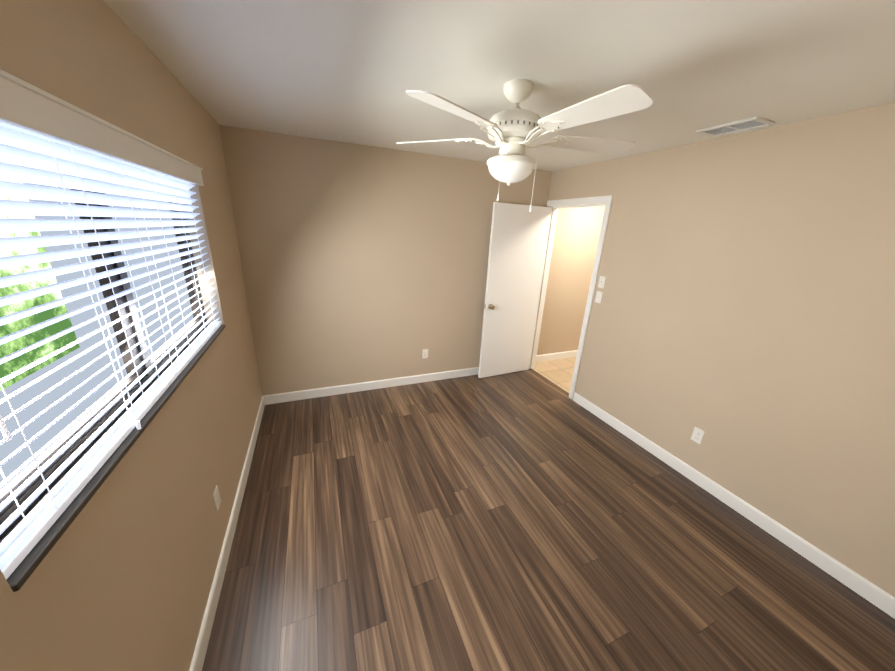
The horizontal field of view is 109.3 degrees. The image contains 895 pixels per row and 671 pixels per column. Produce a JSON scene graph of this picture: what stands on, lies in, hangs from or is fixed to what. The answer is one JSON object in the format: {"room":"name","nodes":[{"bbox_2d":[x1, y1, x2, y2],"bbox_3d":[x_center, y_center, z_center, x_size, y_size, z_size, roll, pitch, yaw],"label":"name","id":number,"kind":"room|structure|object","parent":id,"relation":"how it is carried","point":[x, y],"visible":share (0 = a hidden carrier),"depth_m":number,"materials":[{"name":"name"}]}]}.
{"room":"empty bedroom","nodes":[
{"label":"empty bedroom","id":0,"kind":"room"},
{"bbox_2d":[0,0,261,670],"bbox_3d":[-1.149,0.146,1.139,0.150,2.440,4.040,-5,20,-22],"label":"wall","id":1,"kind":"structure","parent":0,"point":[121,578],"depth_m":1.10,"materials":[{"name":"beige paint"}]},
{"bbox_2d":[0,174,207,540],"bbox_3d":[-1.227,-0.215,1.164,0.044,0.900,1.730,-5,20,-22],"label":"window","id":2,"kind":"structure","parent":1,"relation":"in","point":[24,475],"depth_m":1.14,"materials":[{"name":"brown metal"}]},
{"bbox_2d":[0,69,221,579],"bbox_3d":[-1.143,-0.233,1.196,0.094,0.951,1.783,-5,20,-22],"label":"window blinds","id":3,"kind":"object","parent":2,"relation":"attached to","point":[49,133],"visible":1,"depth_m":0.87,"materials":[{"name":"white plastic"}]},
{"bbox_2d":[0,325,225,591],"bbox_3d":[-1.187,0.210,1.335,0.097,0.017,1.730,-5,20,-22],"label":"window sill","id":4,"kind":"structure","parent":1,"relation":"attached to","point":[20,575],"depth_m":0.82,"materials":[{"name":"grey"}]},
{"bbox_2d":[213,485,220,511],"bbox_3d":[-1.223,0.866,1.688,0.008,0.114,0.070,-5,20,-22],"label":"electrical outlet","id":5,"kind":"object","parent":1,"relation":"attached to","point":[217,499],"visible":1,"depth_m":1.68,"materials":[{"name":"white plastic"}]},
{"bbox_2d":[189,396,264,670],"bbox_3d":[-1.129,1.246,1.545,0.014,0.100,3.800,-5,20,-22],"label":"baseboard","id":6,"kind":"structure","parent":1,"relation":"attached to","point":[198,658],"depth_m":1.66,"materials":[{"name":"white wood"}]},
{"bbox_2d":[219,125,551,395],"bbox_3d":[-0.356,-0.604,3.467,3.180,2.440,0.120,-5,20,-22],"label":"wall","id":7,"kind":"structure","parent":0,"point":[361,263],"depth_m":3.15,"materials":[{"name":"beige paint"}]},
{"bbox_2d":[263,367,478,404],"bbox_3d":[-0.386,0.523,3.784,3.180,0.100,0.014,-5,20,-22],"label":"baseboard","id":8,"kind":"structure","parent":7,"relation":"attached to","point":[321,392],"depth_m":3.56,"materials":[{"name":"white wood"}]},
{"bbox_2d":[422,349,427,358],"bbox_3d":[-0.261,0.215,3.731,0.070,0.114,0.008,-5,20,-22],"label":"electrical outlet","id":9,"kind":"object","parent":7,"relation":"attached to","point":[424,353],"visible":1,"depth_m":3.73,"materials":[{"name":"white plastic"}]},
{"bbox_2d":[103,0,894,170],"bbox_3d":[0.434,-1.179,1.352,3.450,0.080,4.040,-5,20,-22],"label":"ceiling","id":10,"kind":"structure","parent":0,"point":[349,71],"depth_m":1.31,"materials":[{"name":"white paint"}]},
{"bbox_2d":[397,79,652,211],"bbox_3d":[0.358,-0.924,1.594,1.278,0.565,1.266,-5,20,-22],"label":"ceiling fan","id":11,"kind":"object","parent":10,"relation":"hanging from","point":[515,131],"visible":1,"depth_m":1.48,"materials":[{"name":"white metal"}]},
{"bbox_2d":[696,116,774,136],"bbox_3d":[1.732,-1.260,1.924,0.190,0.012,0.320,-5,20,-22],"label":"ceiling vent","id":12,"kind":"object","parent":10,"relation":"in","point":[739,126],"visible":1,"depth_m":1.90,"materials":[{"name":"white metal"}]},
{"bbox_2d":[202,357,894,670],"bbox_3d":[1.365,1.077,2.642,5.770,0.050,4.160,-5,20,-22],"label":"floor","id":13,"kind":"structure","parent":0,"point":[529,520],"depth_m":1.83,"materials":[{"name":"brown wood"}]},
{"bbox_2d":[537,206,604,354],"bbox_3d":[2.249,-0.875,4.646,2.320,2.440,0.120,-5,20,-22],"label":"wall","id":14,"kind":"structure","parent":0,"point":[576,238],"depth_m":4.33,"materials":[{"name":"beige paint"}]},
{"bbox_2d":[536,350,576,361],"bbox_3d":[2.164,0.258,4.940,2.200,0.100,0.014,-5,20,-22],"label":"baseboard","id":15,"kind":"structure","parent":14,"relation":"attached to","point":[553,356],"depth_m":4.71,"materials":[{"name":"white wood"}]},
{"bbox_2d":[548,102,894,596],"bbox_3d":[1.913,-0.122,2.379,0.120,2.440,4.040,-5,20,-22],"label":"wall","id":16,"kind":"structure","parent":0,"point":[742,315],"depth_m":1.99,"materials":[{"name":"beige paint"}]},
{"bbox_2d":[478,202,551,377],"bbox_3d":[0.806,-0.469,3.825,0.794,2.048,0.165,-5,20,-22],"label":"door","id":17,"kind":"structure","parent":16,"relation":"in","point":[518,242],"depth_m":3.77,"materials":[{"name":"white wood"}]},
{"bbox_2d":[529,195,612,399],"bbox_3d":[1.358,-0.429,3.682,0.152,2.132,0.915,-5,20,-22],"label":"door frame","id":18,"kind":"structure","parent":16,"relation":"attached to","point":[597,201],"depth_m":3.46,"materials":[{"name":"white wood"}]},
{"bbox_2d":[595,291,602,302],"bbox_3d":[1.499,-0.381,3.157,0.020,0.114,0.070,-5,20,-22],"label":"light switch","id":19,"kind":"object","parent":16,"relation":"attached to","point":[598,297],"visible":1,"depth_m":3.15,"materials":[{"name":"white plastic"}]},
{"bbox_2d":[598,276,605,287],"bbox_3d":[1.506,-0.522,3.109,0.020,0.114,0.070,-5,20,-22],"label":"light switch","id":20,"kind":"object","parent":16,"relation":"attached to","point":[601,281],"visible":1,"depth_m":3.11,"materials":[{"name":"white plastic"}]},
{"bbox_2d":[691,427,704,443],"bbox_3d":[1.905,0.762,2.420,0.008,0.114,0.070,-5,20,-22],"label":"electrical outlet","id":21,"kind":"object","parent":16,"relation":"attached to","point":[697,435],"visible":1,"depth_m":2.42,"materials":[{"name":"white plastic"}]},
{"bbox_2d":[573,392,894,618],"bbox_3d":[1.972,1.135,2.328,0.014,0.100,2.875,-5,20,-22],"label":"baseboard","id":22,"kind":"structure","parent":16,"relation":"attached to","point":[875,595],"depth_m":2.08,"materials":[{"name":"white wood"}]},
{"label":"outside","id":23,"kind":"structure","parent":0,"visible":0},
{"bbox_2d":[0,162,79,390],"bbox_3d":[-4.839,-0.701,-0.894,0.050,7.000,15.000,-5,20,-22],"label":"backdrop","id":24,"kind":"structure","parent":23,"point":[22,360],"depth_m":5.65,"materials":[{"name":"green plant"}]}
]}

